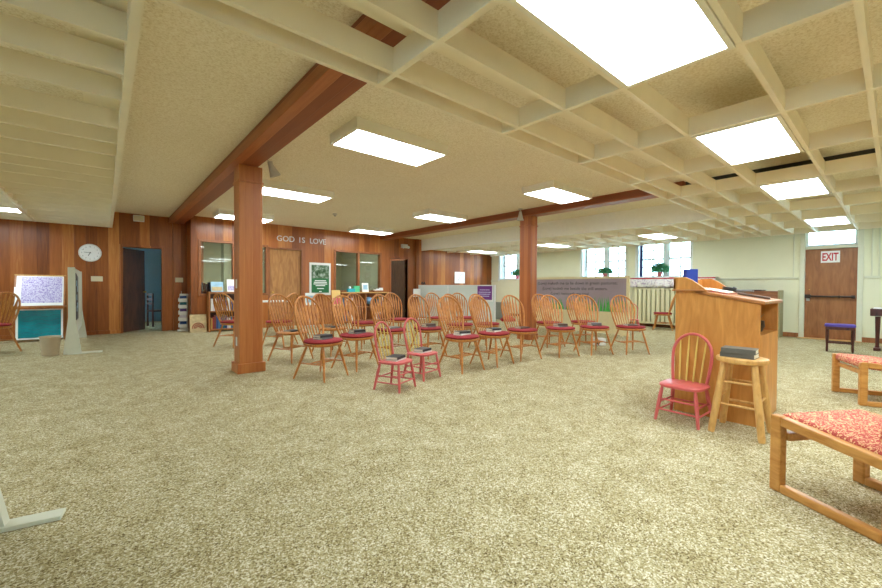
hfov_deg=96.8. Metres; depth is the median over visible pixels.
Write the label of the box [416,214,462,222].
diffuser
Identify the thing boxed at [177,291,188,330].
brochure rack
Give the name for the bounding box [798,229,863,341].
door frame
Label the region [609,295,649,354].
chair
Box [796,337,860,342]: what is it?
threshold
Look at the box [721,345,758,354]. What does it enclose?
book
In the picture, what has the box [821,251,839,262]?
exit sign
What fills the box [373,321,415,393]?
child chair
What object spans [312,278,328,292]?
print
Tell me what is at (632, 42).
ceiling light
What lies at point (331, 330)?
chair
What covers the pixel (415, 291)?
stand
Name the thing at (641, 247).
curtain
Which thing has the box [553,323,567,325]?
book
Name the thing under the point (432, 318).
chair
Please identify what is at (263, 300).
table
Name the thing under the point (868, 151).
channel
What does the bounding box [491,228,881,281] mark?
trim
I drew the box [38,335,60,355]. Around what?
waste bin
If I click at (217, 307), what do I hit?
chair
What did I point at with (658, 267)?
potted plant
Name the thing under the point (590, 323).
book
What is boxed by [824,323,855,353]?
piano bench
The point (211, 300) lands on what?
book
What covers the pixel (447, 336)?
seat cushion
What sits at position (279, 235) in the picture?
letters
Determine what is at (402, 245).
emergency light
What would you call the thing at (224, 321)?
seat cushion
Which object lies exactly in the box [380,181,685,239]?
beam
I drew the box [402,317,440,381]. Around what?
child chair
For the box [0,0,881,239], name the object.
ceiling
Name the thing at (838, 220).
ceiling light
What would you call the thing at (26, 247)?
wall
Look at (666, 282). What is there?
floral cloth
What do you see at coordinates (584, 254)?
window
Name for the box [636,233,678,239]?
ceiling light
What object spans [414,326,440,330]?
seat cushion
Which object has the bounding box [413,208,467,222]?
ceiling light
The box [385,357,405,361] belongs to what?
book
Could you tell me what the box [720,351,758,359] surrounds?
book
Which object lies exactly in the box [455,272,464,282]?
poster
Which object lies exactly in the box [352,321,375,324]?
seat cushion
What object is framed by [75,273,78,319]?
poster
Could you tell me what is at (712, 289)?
open book
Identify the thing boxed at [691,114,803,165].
ceiling light
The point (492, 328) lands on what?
book
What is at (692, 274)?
binder
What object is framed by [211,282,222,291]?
book
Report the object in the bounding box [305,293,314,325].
brochure holder
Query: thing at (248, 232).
wooden post
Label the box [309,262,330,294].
poster
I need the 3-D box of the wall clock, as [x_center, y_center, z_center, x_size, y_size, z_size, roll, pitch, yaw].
[-8.200,-0.963,9.148,0.410,0.410,0.045,0,1,-41]
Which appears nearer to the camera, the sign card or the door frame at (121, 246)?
the door frame at (121, 246)
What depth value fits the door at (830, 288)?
9.20 m
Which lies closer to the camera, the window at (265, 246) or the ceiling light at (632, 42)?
the ceiling light at (632, 42)
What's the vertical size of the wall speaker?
0.150 m
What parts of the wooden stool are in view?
leg, leg, seat, leg, leg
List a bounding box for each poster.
[14,276,63,305]
[15,308,62,339]
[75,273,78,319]
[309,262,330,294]
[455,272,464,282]
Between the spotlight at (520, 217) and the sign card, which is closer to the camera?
the spotlight at (520, 217)
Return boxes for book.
[203,283,205,293]
[207,282,210,291]
[210,299,212,310]
[210,318,212,328]
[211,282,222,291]
[213,315,215,328]
[227,279,233,291]
[284,329,300,331]
[313,337,332,339]
[314,333,332,337]
[348,331,365,333]
[349,329,365,332]
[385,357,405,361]
[386,354,404,359]
[414,347,431,351]
[422,323,435,325]
[454,330,470,333]
[486,327,500,330]
[515,326,529,328]
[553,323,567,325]
[587,322,601,324]
[705,288,736,293]
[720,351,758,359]
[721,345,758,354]
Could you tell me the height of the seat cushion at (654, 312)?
0.042 m
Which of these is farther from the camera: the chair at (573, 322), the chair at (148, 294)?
the chair at (148, 294)
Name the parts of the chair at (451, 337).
leg, leg, seat, leg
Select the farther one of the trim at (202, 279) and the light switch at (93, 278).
the trim at (202, 279)
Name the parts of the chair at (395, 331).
seat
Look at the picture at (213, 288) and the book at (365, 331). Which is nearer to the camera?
the book at (365, 331)
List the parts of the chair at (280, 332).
leg, leg, seat, leg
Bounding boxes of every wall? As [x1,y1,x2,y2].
[0,212,172,335]
[123,242,377,321]
[186,216,491,330]
[491,212,881,338]
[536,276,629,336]
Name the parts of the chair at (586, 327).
leg, leg, seat, leg, leg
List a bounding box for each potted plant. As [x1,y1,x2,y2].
[510,269,519,278]
[597,267,612,275]
[651,262,669,276]
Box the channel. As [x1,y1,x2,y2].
[686,148,875,184]
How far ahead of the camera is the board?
11.80 m
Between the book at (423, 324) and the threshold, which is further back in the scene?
the threshold
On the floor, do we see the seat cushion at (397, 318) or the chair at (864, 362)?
the chair at (864, 362)
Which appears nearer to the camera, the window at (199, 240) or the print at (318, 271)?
the window at (199, 240)
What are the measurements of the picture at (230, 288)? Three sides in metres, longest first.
0.220 x 0.132 x 0.003 m
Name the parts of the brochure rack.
panel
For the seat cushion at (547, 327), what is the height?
0.042 m
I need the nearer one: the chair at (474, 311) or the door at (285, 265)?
the chair at (474, 311)
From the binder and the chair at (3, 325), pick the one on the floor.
the chair at (3, 325)
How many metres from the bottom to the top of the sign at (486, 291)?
0.490 m
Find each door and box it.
[123,248,145,331]
[270,249,300,326]
[391,260,405,317]
[804,247,857,340]
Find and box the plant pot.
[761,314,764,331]
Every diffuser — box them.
[215,214,270,222]
[262,187,329,202]
[334,130,442,165]
[350,230,390,234]
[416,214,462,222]
[468,251,495,252]
[527,188,588,202]
[540,244,569,247]
[641,234,675,238]
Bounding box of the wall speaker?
[133,215,143,221]
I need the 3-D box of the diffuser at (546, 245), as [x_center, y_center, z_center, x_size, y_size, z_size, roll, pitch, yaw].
[3.618,-1.552,12.564,1.150,0.006,0.520,0,1,-41]
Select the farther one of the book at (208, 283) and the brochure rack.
the book at (208, 283)
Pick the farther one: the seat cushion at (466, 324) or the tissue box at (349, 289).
the tissue box at (349, 289)
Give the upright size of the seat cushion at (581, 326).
0.042 m
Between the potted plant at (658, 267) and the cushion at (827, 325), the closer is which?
the cushion at (827, 325)
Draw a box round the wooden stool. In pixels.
[708,354,771,443]
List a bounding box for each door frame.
[119,244,164,332]
[268,247,302,326]
[389,257,408,317]
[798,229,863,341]
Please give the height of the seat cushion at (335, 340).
0.042 m
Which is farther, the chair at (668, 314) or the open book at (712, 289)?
the chair at (668, 314)
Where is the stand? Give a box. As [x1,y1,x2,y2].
[413,289,420,319]
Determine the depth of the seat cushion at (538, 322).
7.78 m
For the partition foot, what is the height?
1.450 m
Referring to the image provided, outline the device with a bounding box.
[593,338,605,344]
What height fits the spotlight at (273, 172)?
0.281 m
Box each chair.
[0,292,21,350]
[147,293,160,326]
[213,292,233,347]
[263,293,297,347]
[267,294,313,363]
[293,296,348,382]
[311,293,350,356]
[331,295,378,371]
[344,293,378,349]
[370,294,411,358]
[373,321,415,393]
[383,292,413,342]
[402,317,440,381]
[408,294,446,358]
[424,292,452,339]
[436,296,484,373]
[441,294,475,351]
[451,293,477,334]
[468,294,502,350]
[470,295,514,367]
[500,295,541,361]
[530,294,565,347]
[540,295,579,357]
[566,294,599,345]
[573,295,613,355]
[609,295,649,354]
[630,303,639,331]
[652,294,675,330]
[654,333,713,429]
[831,353,881,407]
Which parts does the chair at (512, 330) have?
leg, leg, seat, leg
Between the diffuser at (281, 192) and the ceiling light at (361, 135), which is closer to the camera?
the ceiling light at (361, 135)
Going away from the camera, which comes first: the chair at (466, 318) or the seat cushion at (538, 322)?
the seat cushion at (538, 322)
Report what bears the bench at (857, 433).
on the floor
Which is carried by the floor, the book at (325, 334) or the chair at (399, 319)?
the chair at (399, 319)
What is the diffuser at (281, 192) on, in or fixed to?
attached to the ceiling light at (270, 188)
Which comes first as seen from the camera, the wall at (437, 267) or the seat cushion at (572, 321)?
the seat cushion at (572, 321)
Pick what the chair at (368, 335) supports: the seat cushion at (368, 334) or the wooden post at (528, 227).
the seat cushion at (368, 334)
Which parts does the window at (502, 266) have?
sash frame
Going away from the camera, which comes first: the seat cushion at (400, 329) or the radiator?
the seat cushion at (400, 329)
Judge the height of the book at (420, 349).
0.030 m
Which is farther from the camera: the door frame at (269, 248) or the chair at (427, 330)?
the door frame at (269, 248)
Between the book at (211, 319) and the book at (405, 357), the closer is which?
the book at (405, 357)
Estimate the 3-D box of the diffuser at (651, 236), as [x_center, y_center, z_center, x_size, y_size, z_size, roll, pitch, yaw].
[5.655,-1.499,10.195,1.150,0.006,0.530,0,1,-41]
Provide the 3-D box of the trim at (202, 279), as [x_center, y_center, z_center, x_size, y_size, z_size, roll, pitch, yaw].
[-6.625,-0.574,13.616,3.160,2.940,0.500,0,1,-41]
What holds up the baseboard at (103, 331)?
attached to the wall at (26, 247)
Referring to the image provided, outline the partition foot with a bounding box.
[0,488,65,532]
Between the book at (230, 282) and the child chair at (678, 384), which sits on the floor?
the child chair at (678, 384)
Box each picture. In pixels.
[189,314,206,332]
[212,287,222,290]
[228,286,233,290]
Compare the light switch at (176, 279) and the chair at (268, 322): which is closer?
the chair at (268, 322)
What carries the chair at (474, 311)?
on the floor
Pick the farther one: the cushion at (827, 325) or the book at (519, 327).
the cushion at (827, 325)
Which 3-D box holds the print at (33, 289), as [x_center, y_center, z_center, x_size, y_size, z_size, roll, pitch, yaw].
[-8.253,-0.088,8.102,0.595,0.580,0.003,0,-23,-41]
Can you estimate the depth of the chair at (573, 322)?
8.33 m
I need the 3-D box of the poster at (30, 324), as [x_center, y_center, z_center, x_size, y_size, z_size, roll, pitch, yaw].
[-8.307,0.620,8.107,0.690,0.619,0.082,0,1,-41]
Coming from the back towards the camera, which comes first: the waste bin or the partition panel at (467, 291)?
the partition panel at (467, 291)
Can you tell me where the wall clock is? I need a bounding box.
[78,244,101,261]
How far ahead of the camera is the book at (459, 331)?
5.52 m
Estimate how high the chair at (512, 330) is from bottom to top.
1.054 m
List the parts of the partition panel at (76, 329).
panel, frame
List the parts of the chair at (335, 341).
leg, leg, seat, leg, leg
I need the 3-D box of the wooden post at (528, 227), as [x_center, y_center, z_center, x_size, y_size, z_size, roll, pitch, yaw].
[1.990,-0.365,8.947,0.310,2.790,0.360,0,1,-41]
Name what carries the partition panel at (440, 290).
on the floor
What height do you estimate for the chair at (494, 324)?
1.054 m
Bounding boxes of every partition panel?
[63,267,86,354]
[418,285,447,321]
[448,285,495,321]
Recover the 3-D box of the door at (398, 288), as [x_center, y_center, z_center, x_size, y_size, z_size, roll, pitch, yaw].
[-1.580,-0.167,14.512,0.712,2.140,0.052,1,1,39]
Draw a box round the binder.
[683,269,697,282]
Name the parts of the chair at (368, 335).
leg, leg, seat, leg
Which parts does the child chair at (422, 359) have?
seat, leg, leg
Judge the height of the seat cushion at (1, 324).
0.042 m
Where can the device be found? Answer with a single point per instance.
(600, 339)
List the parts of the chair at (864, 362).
cross rail, frame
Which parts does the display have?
rail, rail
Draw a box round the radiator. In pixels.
[633,288,675,324]
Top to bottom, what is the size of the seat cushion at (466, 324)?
0.042 m
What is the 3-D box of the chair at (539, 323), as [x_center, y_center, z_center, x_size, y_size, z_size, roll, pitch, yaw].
[2.153,0.525,7.955,0.503,1.054,0.587,0,1,-25]
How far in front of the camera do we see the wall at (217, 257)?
13.08 m
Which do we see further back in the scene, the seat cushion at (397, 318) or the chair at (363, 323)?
the seat cushion at (397, 318)
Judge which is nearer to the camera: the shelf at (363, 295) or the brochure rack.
the brochure rack
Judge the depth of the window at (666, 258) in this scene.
12.10 m
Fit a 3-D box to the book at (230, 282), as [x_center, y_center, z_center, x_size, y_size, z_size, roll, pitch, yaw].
[-5.493,-0.220,10.310,0.260,0.326,0.080,0,1,-41]
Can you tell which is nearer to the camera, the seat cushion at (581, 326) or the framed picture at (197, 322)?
the seat cushion at (581, 326)
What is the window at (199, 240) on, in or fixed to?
in the wall at (437, 267)
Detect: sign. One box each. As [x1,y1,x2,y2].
[477,285,492,301]
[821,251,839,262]
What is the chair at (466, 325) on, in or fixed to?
on the floor
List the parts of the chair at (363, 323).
seat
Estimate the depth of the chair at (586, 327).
7.23 m
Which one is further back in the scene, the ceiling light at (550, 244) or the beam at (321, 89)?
the ceiling light at (550, 244)
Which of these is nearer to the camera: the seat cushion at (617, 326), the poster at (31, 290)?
the seat cushion at (617, 326)
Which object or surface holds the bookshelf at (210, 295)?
on the floor
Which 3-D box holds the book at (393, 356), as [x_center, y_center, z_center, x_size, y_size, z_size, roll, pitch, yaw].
[-0.524,0.727,4.527,0.150,0.030,0.200,1,1,21]
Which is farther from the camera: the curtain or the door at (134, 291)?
the curtain
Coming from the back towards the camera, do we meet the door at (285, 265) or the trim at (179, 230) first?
the door at (285, 265)
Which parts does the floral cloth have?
red trim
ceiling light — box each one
[0,207,23,212]
[212,209,273,223]
[262,179,333,202]
[330,116,447,166]
[348,225,393,234]
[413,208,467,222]
[466,250,498,253]
[507,0,734,88]
[521,180,591,203]
[537,243,571,247]
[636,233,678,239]
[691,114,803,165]
[757,176,831,199]
[802,216,851,226]
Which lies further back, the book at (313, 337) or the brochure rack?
the brochure rack
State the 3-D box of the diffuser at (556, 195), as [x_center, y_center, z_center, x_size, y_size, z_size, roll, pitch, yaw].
[2.103,-1.766,7.054,1.190,0.006,0.590,0,1,-41]
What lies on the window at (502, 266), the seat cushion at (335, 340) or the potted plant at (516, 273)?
the potted plant at (516, 273)
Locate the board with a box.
[331,290,340,305]
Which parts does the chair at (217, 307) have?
leg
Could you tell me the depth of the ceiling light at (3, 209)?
7.15 m
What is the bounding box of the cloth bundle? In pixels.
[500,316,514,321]
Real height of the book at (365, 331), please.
0.022 m
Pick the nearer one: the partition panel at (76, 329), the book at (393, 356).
the book at (393, 356)
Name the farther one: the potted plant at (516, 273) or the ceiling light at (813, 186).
the potted plant at (516, 273)
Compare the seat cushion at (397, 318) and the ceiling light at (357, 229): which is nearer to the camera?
the seat cushion at (397, 318)
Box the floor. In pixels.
[0,316,881,587]
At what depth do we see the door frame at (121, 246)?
9.90 m
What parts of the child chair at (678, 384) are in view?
leg, leg, seat, leg, leg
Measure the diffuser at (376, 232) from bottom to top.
0.006 m
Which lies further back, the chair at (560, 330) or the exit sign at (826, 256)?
the exit sign at (826, 256)
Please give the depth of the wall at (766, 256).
10.23 m
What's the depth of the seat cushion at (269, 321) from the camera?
7.60 m
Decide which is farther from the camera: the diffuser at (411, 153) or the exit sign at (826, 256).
the exit sign at (826, 256)
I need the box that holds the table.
[263,300,288,329]
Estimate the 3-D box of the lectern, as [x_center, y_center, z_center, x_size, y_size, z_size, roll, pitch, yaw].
[2.766,0.483,3.789,0.830,1.280,0.700,0,1,-41]
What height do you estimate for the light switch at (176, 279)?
0.120 m
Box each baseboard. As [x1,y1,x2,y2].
[0,330,119,338]
[511,313,881,343]
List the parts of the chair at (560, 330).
leg, leg, seat, leg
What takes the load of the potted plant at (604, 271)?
on the window at (584, 254)
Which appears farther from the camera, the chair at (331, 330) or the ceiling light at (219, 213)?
the ceiling light at (219, 213)
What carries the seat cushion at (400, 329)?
on the chair at (395, 331)
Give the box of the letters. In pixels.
[277,235,325,244]
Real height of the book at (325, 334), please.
0.030 m
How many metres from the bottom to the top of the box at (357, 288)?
0.200 m
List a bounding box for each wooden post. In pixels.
[231,164,265,373]
[517,215,537,339]
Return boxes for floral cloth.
[630,277,715,287]
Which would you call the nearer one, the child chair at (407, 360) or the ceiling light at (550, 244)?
the child chair at (407, 360)
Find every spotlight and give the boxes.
[267,160,280,177]
[517,208,523,220]
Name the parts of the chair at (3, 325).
leg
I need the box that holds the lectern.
[672,277,782,426]
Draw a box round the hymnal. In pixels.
[737,292,770,298]
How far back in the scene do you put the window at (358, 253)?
12.94 m
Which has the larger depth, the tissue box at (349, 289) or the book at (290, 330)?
the tissue box at (349, 289)
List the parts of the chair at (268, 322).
leg, seat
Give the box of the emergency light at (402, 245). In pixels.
[401,244,409,248]
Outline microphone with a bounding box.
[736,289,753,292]
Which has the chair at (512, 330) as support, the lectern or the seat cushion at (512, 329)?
the seat cushion at (512, 329)
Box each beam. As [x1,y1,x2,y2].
[169,0,449,223]
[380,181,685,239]
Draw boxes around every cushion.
[0,323,11,326]
[221,320,233,322]
[266,319,291,322]
[303,337,342,343]
[340,332,373,337]
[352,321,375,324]
[377,327,405,331]
[389,317,407,320]
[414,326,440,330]
[445,334,479,339]
[447,322,472,326]
[476,322,499,325]
[479,330,509,335]
[507,327,536,331]
[537,321,560,323]
[546,326,574,329]
[571,320,595,322]
[580,325,608,328]
[616,325,645,328]
[654,312,671,313]
[824,323,855,327]
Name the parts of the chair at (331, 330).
seat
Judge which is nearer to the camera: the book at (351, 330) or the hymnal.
the hymnal
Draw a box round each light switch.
[91,276,102,280]
[175,278,182,281]
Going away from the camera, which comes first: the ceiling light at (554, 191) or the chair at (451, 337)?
the chair at (451, 337)
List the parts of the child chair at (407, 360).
leg, leg, seat, leg, leg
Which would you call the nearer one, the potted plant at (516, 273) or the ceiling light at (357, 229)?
the ceiling light at (357, 229)
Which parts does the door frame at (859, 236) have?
sash frame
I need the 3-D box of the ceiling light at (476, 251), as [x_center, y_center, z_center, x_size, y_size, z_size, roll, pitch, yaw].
[1.583,-1.661,14.928,1.210,0.130,0.580,0,1,-41]
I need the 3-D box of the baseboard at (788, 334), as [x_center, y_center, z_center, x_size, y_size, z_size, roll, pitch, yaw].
[7.028,0.962,11.613,0.020,0.110,14.806,0,1,-41]
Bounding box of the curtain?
[640,245,642,276]
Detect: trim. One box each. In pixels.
[173,223,186,330]
[201,242,203,282]
[415,239,421,317]
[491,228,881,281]
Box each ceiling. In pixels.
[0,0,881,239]
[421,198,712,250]
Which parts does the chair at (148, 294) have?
leg, leg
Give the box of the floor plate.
[68,350,102,354]
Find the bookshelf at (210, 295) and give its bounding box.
[207,292,233,331]
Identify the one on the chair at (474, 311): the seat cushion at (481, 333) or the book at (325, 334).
the seat cushion at (481, 333)
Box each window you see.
[198,239,233,295]
[263,245,267,294]
[334,250,381,291]
[498,255,519,280]
[580,247,626,276]
[635,242,692,277]
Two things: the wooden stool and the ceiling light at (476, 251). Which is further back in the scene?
the ceiling light at (476, 251)
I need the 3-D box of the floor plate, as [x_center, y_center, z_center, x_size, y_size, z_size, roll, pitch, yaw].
[-6.144,1.010,6.769,0.440,0.012,0.200,0,1,-41]
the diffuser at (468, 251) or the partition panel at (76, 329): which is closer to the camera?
the partition panel at (76, 329)
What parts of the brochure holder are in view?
panel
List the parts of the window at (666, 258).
sill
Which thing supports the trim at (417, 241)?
attached to the wall at (437, 267)
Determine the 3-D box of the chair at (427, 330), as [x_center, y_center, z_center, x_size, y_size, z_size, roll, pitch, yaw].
[-0.256,0.531,6.703,0.587,1.054,0.503,1,1,43]
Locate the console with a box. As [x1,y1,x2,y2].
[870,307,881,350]
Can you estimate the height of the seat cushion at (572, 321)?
0.042 m
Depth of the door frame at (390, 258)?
14.25 m
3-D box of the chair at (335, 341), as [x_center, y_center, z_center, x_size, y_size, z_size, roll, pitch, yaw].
[-1.575,0.551,5.074,0.587,1.054,0.503,1,1,25]
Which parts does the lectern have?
ledge moulding, cable coil, panel, panel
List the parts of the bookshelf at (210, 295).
panel, panel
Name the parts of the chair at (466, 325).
seat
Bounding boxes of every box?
[347,286,354,291]
[353,286,359,291]
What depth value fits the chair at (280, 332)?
6.24 m
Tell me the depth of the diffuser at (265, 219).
9.58 m
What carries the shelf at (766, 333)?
attached to the lectern
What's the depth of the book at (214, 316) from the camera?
10.00 m
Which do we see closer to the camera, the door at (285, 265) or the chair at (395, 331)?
the chair at (395, 331)
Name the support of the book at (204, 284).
on the countertop
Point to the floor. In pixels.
(169, 466)
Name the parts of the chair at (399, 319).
seat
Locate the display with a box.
[13,274,66,341]
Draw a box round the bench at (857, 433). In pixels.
[769,409,881,543]
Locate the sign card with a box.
[362,283,368,291]
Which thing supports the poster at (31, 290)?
on the display
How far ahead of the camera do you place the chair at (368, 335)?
5.69 m
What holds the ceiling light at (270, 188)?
attached to the ceiling at (200, 86)
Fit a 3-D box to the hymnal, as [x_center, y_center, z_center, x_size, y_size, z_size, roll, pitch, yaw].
[2.936,0.016,3.672,0.238,0.058,0.180,1,1,41]
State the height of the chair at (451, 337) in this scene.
1.054 m
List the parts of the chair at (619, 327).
leg, leg, seat, leg, leg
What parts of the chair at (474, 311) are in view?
leg, leg, seat, leg, leg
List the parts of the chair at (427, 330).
seat, leg, leg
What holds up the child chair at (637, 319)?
on the floor
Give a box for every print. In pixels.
[21,277,62,302]
[191,316,204,331]
[312,265,328,278]
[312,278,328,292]
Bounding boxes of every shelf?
[337,292,388,323]
[761,329,777,337]

